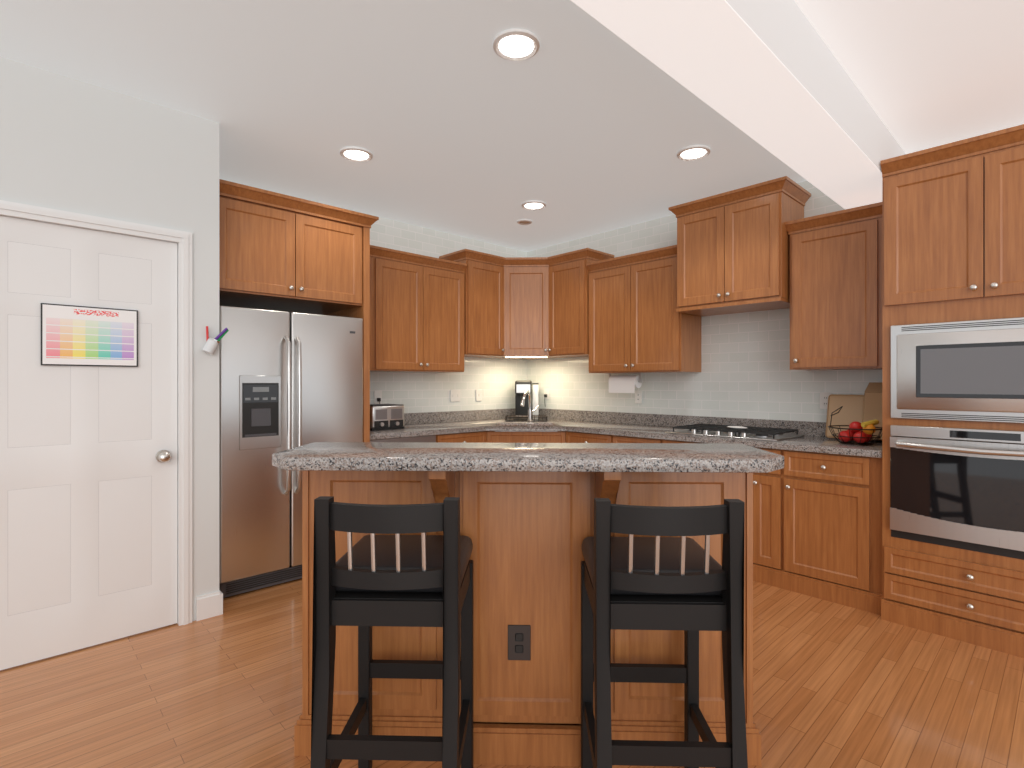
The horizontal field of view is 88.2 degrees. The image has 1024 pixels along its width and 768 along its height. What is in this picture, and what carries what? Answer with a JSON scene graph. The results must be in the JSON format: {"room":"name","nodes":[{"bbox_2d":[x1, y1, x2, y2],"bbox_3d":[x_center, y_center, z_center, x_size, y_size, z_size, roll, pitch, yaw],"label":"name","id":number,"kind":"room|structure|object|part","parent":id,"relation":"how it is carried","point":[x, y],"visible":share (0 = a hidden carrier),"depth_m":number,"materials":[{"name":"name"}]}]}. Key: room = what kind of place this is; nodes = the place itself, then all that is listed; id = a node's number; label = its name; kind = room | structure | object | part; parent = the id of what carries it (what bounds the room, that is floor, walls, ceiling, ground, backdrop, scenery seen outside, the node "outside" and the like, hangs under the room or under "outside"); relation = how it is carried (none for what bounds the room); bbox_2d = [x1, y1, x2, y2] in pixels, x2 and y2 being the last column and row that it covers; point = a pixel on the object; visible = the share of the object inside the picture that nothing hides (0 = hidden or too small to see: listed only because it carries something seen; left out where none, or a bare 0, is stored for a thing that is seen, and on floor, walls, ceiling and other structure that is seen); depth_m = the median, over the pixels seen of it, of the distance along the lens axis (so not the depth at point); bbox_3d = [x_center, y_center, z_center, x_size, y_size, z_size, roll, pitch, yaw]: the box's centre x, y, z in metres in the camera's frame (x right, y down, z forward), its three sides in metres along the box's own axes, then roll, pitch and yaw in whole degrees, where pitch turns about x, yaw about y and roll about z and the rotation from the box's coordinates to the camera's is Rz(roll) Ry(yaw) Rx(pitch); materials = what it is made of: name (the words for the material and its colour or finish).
{"room":"kitchen","nodes":[
{"label":"kitchen","id":0,"kind":"room"},
{"bbox_2d":[0,57,218,620],"bbox_3d":[-3.019,-0.080,1.723,3.700,2.740,0.110,0,0,-43],"label":"wall","id":1,"kind":"structure","parent":0,"point":[68,144],"depth_m":2.69,"materials":[{"name":"white paint"}]},
{"bbox_2d":[0,216,176,669],"bbox_3d":[-2.058,0.268,2.548,0.771,2.029,0.100,0,0,-43],"label":"pantry door","id":2,"kind":"structure","parent":1,"relation":"in","point":[88,506],"depth_m":2.56,"materials":[{"name":"white wood"}]},
{"bbox_2d":[42,304,136,365],"bbox_3d":[-2.041,-0.226,2.567,0.358,0.276,0.002,0,0,-43],"label":"picture","id":3,"kind":"object","parent":2,"relation":"attached to","point":[81,336],"visible":1,"depth_m":2.56,"materials":[{"name":"paper"}]},
{"bbox_2d":[0,200,191,625],"bbox_3d":[-2.091,0.240,2.583,0.900,2.100,0.130,0,0,-43],"label":"door frame","id":4,"kind":"structure","parent":1,"relation":"attached to","point":[182,240],"depth_m":2.82,"materials":[{"name":"white wood"}]},
{"bbox_3d":[-2.045,-0.226,2.571,0.370,0.288,0.009,0,0,-43],"label":"calendar frame","id":5,"kind":"part","parent":4,"relation":"part of","materials":[{"name":"multicoloured paper"}]},
{"bbox_2d":[196,590,222,620],"bbox_3d":[-3.011,1.226,1.726,3.714,0.128,0.136,0,0,-43],"label":"baseboard","id":6,"kind":"structure","parent":1,"relation":"attached to","point":[210,605],"depth_m":2.90,"materials":[{"name":"white wood"}]},
{"bbox_2d":[202,326,228,354],"bbox_3d":[-1.631,-0.231,2.907,0.136,0.157,0.064,0,0,-43],"label":"pen holder","id":7,"kind":"object","parent":1,"relation":"attached to","point":[210,346],"visible":0.96,"depth_m":2.88,"materials":[{"name":"white"}]},
{"bbox_2d":[219,179,525,412],"bbox_3d":[-1.074,-0.080,4.792,3.540,2.740,0.140,0,0,-43],"label":"wall","id":8,"kind":"structure","parent":0,"point":[493,379],"depth_m":5.07,"materials":[{"name":"tile"}]},
{"bbox_2d":[219,184,366,315],"bbox_3d":[-1.642,-0.859,3.678,0.955,0.618,0.697,0,0,-43],"label":"upper cabinet","id":9,"kind":"object","parent":8,"relation":"attached to","point":[278,253],"depth_m":3.43,"materials":[{"name":"brown wood"}]},
{"bbox_2d":[335,244,378,371],"bbox_3d":[-1.286,-0.582,4.253,0.232,0.963,0.348,0,0,-43],"label":"upper cabinet","id":10,"kind":"object","parent":8,"relation":"attached to","point":[370,315],"depth_m":4.20,"materials":[{"name":"brown wood"}]},
{"bbox_2d":[374,391,381,403],"bbox_3d":[-1.153,0.164,4.584,0.075,0.193,0.044,0,0,-43],"label":"electrical outlet","id":11,"kind":"object","parent":8,"relation":"attached to","point":[377,397],"visible":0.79,"depth_m":4.59,"materials":[{"name":"white plastic"}]},
{"bbox_2d":[379,248,466,372],"bbox_3d":[-0.873,-0.582,4.642,0.903,0.963,0.348,0,0,-43],"label":"upper cabinet","id":12,"kind":"object","parent":8,"relation":"attached to","point":[423,300],"depth_m":4.50,"materials":[{"name":"brown wood"}]},
{"bbox_2d":[363,408,514,427],"bbox_3d":[-0.658,0.325,5.069,2.269,0.100,0.022,0,0,-43],"label":"backsplash","id":13,"kind":"structure","parent":8,"relation":"attached to","point":[491,414],"depth_m":5.11,"materials":[{"name":"grey stone"}]},
{"bbox_2d":[450,390,459,401],"bbox_3d":[-0.553,0.125,5.172,0.120,0.115,0.011,0,0,-43],"label":"electrical outlet","id":14,"kind":"object","parent":8,"relation":"attached to","point":[454,395],"visible":1,"depth_m":5.16,"materials":[{"name":"white plastic"}]},
{"bbox_2d":[476,390,481,400],"bbox_3d":[-0.335,0.125,5.378,0.075,0.115,0.011,0,0,-43],"label":"electrical outlet","id":15,"kind":"object","parent":8,"relation":"attached to","point":[478,395],"visible":1,"depth_m":5.37,"materials":[{"name":"white plastic"}]},
{"bbox_2d":[439,248,610,359],"bbox_3d":[0.136,-0.724,5.055,1.132,0.928,1.132,0,0,-43],"label":"upper cabinet","id":16,"kind":"object","parent":8,"relation":"attached to","point":[526,308],"depth_m":5.04,"materials":[{"name":"brown wood"}]},
{"bbox_2d":[0,0,1023,251],"bbox_3d":[0.019,-1.490,1.088,7.250,0.080,7.250,0,0,-43],"label":"ceiling","id":17,"kind":"structure","parent":0,"point":[581,123],"depth_m":2.64,"materials":[{"name":"white paint"}]},
{"bbox_2d":[340,146,372,161],"bbox_3d":[-0.983,-1.446,3.339,0.200,0.028,0.200,0,0,-43],"label":"recessed light","id":18,"kind":"object","parent":17,"relation":"in","point":[355,154],"visible":1,"depth_m":3.33,"materials":[{"name":"white glass"}]},
{"bbox_2d":[493,29,539,60],"bbox_3d":[0.018,-1.446,2.263,0.200,0.028,0.200,0,0,-43],"label":"recessed light","id":19,"kind":"object","parent":17,"relation":"in","point":[516,45],"visible":0.96,"depth_m":2.25,"materials":[{"name":"white glass"}]},
{"bbox_2d":[517,219,531,224],"bbox_3d":[0.113,-1.446,4.743,0.135,0.022,0.135,0,0,-43],"label":"recessed light","id":20,"kind":"object","parent":17,"relation":"in","point":[524,221],"visible":0.98,"depth_m":4.72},
{"bbox_2d":[522,200,545,209],"bbox_3d":[0.178,-1.446,4.295,0.200,0.028,0.200,0,0,-43],"label":"recessed light","id":21,"kind":"object","parent":17,"relation":"in","point":[533,205],"visible":0.94,"depth_m":4.28,"materials":[{"name":"white glass"}]},
{"bbox_2d":[677,145,709,160],"bbox_3d":[1.139,-1.446,3.319,0.200,0.028,0.200,0,0,-43],"label":"recessed light","id":22,"kind":"object","parent":17,"relation":"in","point":[692,152],"visible":0.96,"depth_m":3.31,"materials":[{"name":"white glass"}]},
{"bbox_2d":[571,0,905,208],"bbox_3d":[-0.144,-1.305,1.079,7.000,0.290,0.320,0,0,-43],"label":"beam","id":23,"kind":"structure","parent":17,"relation":"attached to","point":[773,77],"depth_m":2.09,"materials":[{"name":"white paint"}]},
{"bbox_2d":[0,578,1023,767],"bbox_3d":[0.019,1.320,1.088,7.250,0.060,7.250,0,0,-43],"label":"floor","id":24,"kind":"structure","parent":0,"point":[835,685],"depth_m":2.17,"materials":[{"name":"brown wood"}]},
{"bbox_2d":[219,305,362,597],"bbox_3d":[-1.597,0.410,3.648,0.918,1.736,0.768,0,0,-43],"label":"fridge","id":25,"kind":"object","parent":24,"relation":"on","point":[288,380],"visible":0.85,"depth_m":3.31,"materials":[{"name":"grey metal"}]},
{"bbox_2d":[310,496,472,767],"bbox_3d":[-0.324,0.797,1.545,0.378,0.984,0.474,0,0,2],"label":"stool","id":26,"kind":"object","parent":24,"relation":"on","point":[365,583],"visible":1,"depth_m":1.39,"materials":[{"name":"black wood"}]},
{"bbox_2d":[294,478,760,766],"bbox_3d":[0.058,0.776,2.292,1.815,1.028,1.815,0,0,-43],"label":"kitchen island","id":27,"kind":"object","parent":24,"relation":"on","point":[527,603],"depth_m":1.80,"materials":[{"name":"brown wood"}]},
{"bbox_2d":[272,442,783,549],"bbox_3d":[0.043,0.240,1.788,1.344,0.040,1.344,0,0,-43],"label":"island countertop","id":28,"kind":"structure","parent":27,"relation":"on","point":[520,495],"depth_m":1.80,"materials":[{"name":"grey stone"}]},
{"bbox_2d":[581,498,747,767],"bbox_3d":[0.410,0.797,1.524,0.378,0.984,0.474,0,0,2],"label":"stool","id":29,"kind":"object","parent":24,"relation":"on","point":[691,587],"visible":1,"depth_m":1.37,"materials":[{"name":"black wood"}]},
{"bbox_2d":[753,500,778,587],"bbox_3d":[1.854,0.854,3.608,0.617,0.872,0.201,0,0,-43],"label":"base cabinet","id":30,"kind":"object","parent":24,"relation":"on","point":[765,516],"depth_m":3.39,"materials":[{"name":"brown wood"}]},
{"bbox_2d":[779,464,874,612],"bbox_3d":[2.082,0.854,3.365,0.617,0.872,0.465,0,0,-43],"label":"base cabinet","id":31,"kind":"object","parent":24,"relation":"on","point":[827,530],"depth_m":3.12,"materials":[{"name":"brown wood"}]},
{"bbox_2d":[363,418,878,503],"bbox_3d":[0.510,0.444,3.829,2.269,0.136,3.429,0,0,-43],"label":"countertop","id":32,"kind":"structure","parent":31,"relation":"on","point":[809,461],"depth_m":3.82,"materials":[{"name":"grey stone"}]},
{"bbox_2d":[370,404,404,430],"bbox_3d":[-1.071,0.275,4.322,0.300,0.199,0.288,0,0,-43],"label":"toaster","id":33,"kind":"object","parent":32,"relation":"on","point":[386,416],"visible":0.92,"depth_m":4.22,"materials":[{"name":"silver metal"}]},
{"bbox_2d":[507,424,542,427],"bbox_3d":[0.130,0.504,4.830,0.636,0.172,0.636,0,0,-43],"label":"sink","id":34,"kind":"object","parent":32,"relation":"in","point":[508,425],"depth_m":4.80,"materials":[{"name":"silver metal"}]},
{"bbox_2d":[505,415,546,421],"bbox_3d":[0.141,0.347,5.199,0.404,0.054,0.206,0,0,2],"label":"dish rack","id":35,"kind":"object","parent":32,"relation":"on","point":[524,416],"visible":1,"depth_m":5.19,"materials":[{"name":"grey metal"}]},
{"bbox_2d":[515,380,538,419],"bbox_3d":[0.155,0.174,5.488,0.242,0.400,0.303,0,0,2],"label":"coffee maker","id":36,"kind":"object","parent":32,"relation":"on","point":[522,387],"visible":0.75,"depth_m":5.40,"materials":[{"name":"black plastic"}]},
{"bbox_2d":[520,390,538,423],"bbox_3d":[0.155,0.222,4.986,0.304,0.307,0.148,0,0,-43],"label":"faucet","id":37,"kind":"object","parent":32,"relation":"on","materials":[{"name":"silver metal"}]},
{"bbox_2d":[665,423,804,441],"bbox_3d":[1.615,0.351,3.863,0.520,0.048,0.800,0,0,-43],"label":"cooktop","id":38,"kind":"object","parent":32,"relation":"in","point":[720,430],"depth_m":3.74,"materials":[{"name":"silver metal"}]},
{"bbox_2d":[727,426,746,428],"bbox_3d":[1.598,0.316,3.751,0.060,0.020,0.146,0,0,-43],"label":"spoon rest","id":39,"kind":"object","parent":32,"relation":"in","point":[737,427],"visible":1,"depth_m":3.73,"materials":[{"name":"white ceramic"}]},
{"bbox_2d":[825,394,863,438],"bbox_3d":[2.236,0.227,3.542,0.092,0.296,0.220,0,0,-43],"label":"cutting board","id":40,"kind":"object","parent":32,"relation":"on","point":[852,410],"visible":0.56,"depth_m":3.55,"materials":[{"name":"beige wood"}]},
{"bbox_2d":[828,406,881,444],"bbox_3d":[2.113,0.257,3.247,0.298,0.231,0.298,0,0,-43],"label":"fruit basket","id":41,"kind":"object","parent":32,"relation":"on","point":[853,433],"visible":0.98,"depth_m":3.20,"materials":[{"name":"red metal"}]},
{"bbox_2d":[863,382,881,440],"bbox_3d":[2.353,0.184,3.353,0.150,0.375,0.185,0,0,-43],"label":"paper bag","id":42,"kind":"object","parent":32,"relation":"on","point":[873,401],"visible":0.27,"depth_m":3.35,"materials":[{"name":"beige paper"}]},
{"bbox_2d":[875,124,1023,657],"bbox_3d":[2.547,0.051,2.810,0.702,2.478,0.840,0,0,-43],"label":"tall cabinet","id":43,"kind":"object","parent":24,"relation":"on","point":[911,284],"depth_m":2.67,"materials":[{"name":"brown wood"}]},
{"bbox_2d":[526,181,881,421],"bbox_3d":[1.388,-0.080,4.659,0.140,2.740,3.430,0,0,-43],"label":"tiled wall","id":44,"kind":"structure","parent":0,"point":[746,372],"depth_m":4.26,"materials":[{"name":"tile"}]},
{"bbox_2d":[544,388,548,406],"bbox_3d":[0.353,0.154,5.615,0.044,0.193,0.075,0,0,-43],"label":"electrical outlet","id":45,"kind":"object","parent":44,"relation":"attached to","point":[546,393],"visible":1,"depth_m":5.61,"materials":[{"name":"white plastic"}]},
{"bbox_2d":[635,391,641,403],"bbox_3d":[1.148,0.130,4.797,0.010,0.115,0.075,0,0,-43],"label":"electrical outlet","id":46,"kind":"object","parent":44,"relation":"attached to","point":[638,397],"visible":1,"depth_m":4.79,"materials":[{"name":"white plastic"}]},
{"bbox_2d":[587,248,700,372],"bbox_3d":[1.125,-0.574,4.579,0.347,0.968,0.913,0,0,-43],"label":"upper cabinet","id":47,"kind":"object","parent":44,"relation":"attached to","point":[632,327],"depth_m":4.41,"materials":[{"name":"brown wood"}]},
{"bbox_2d":[608,373,642,392],"bbox_3d":[1.006,0.000,4.705,0.114,0.176,0.340,0,0,-43],"label":"paper towel holder","id":48,"kind":"object","parent":47,"relation":"attached to","point":[624,383],"visible":1,"depth_m":4.65,"materials":[{"name":"white paper"}]},
{"bbox_2d":[539,408,825,435],"bbox_3d":[1.336,0.325,4.592,0.021,0.100,3.407,0,0,-43],"label":"backsplash","id":49,"kind":"structure","parent":44,"relation":"attached to","point":[793,428],"depth_m":4.33,"materials":[{"name":"grey stone"}]},
{"bbox_2d":[671,180,806,315],"bbox_3d":[1.676,-0.949,3.921,0.447,0.758,0.761,0,0,-43],"label":"upper cabinet","id":50,"kind":"object","parent":44,"relation":"attached to","point":[729,254],"depth_m":3.73,"materials":[{"name":"brown wood"}]},
{"bbox_2d":[820,393,831,408],"bbox_3d":[2.190,0.125,3.691,0.010,0.115,0.075,0,0,-43],"label":"electrical outlet","id":51,"kind":"object","parent":44,"relation":"attached to","point":[824,400],"visible":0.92,"depth_m":3.69,"materials":[{"name":"white plastic"}]},
{"bbox_2d":[787,204,874,369],"bbox_3d":[2.182,-0.574,3.456,0.347,0.968,0.579,0,0,-43],"label":"upper cabinet","id":52,"kind":"object","parent":44,"relation":"attached to","point":[831,259],"depth_m":3.36,"materials":[{"name":"brown wood"}]}
]}

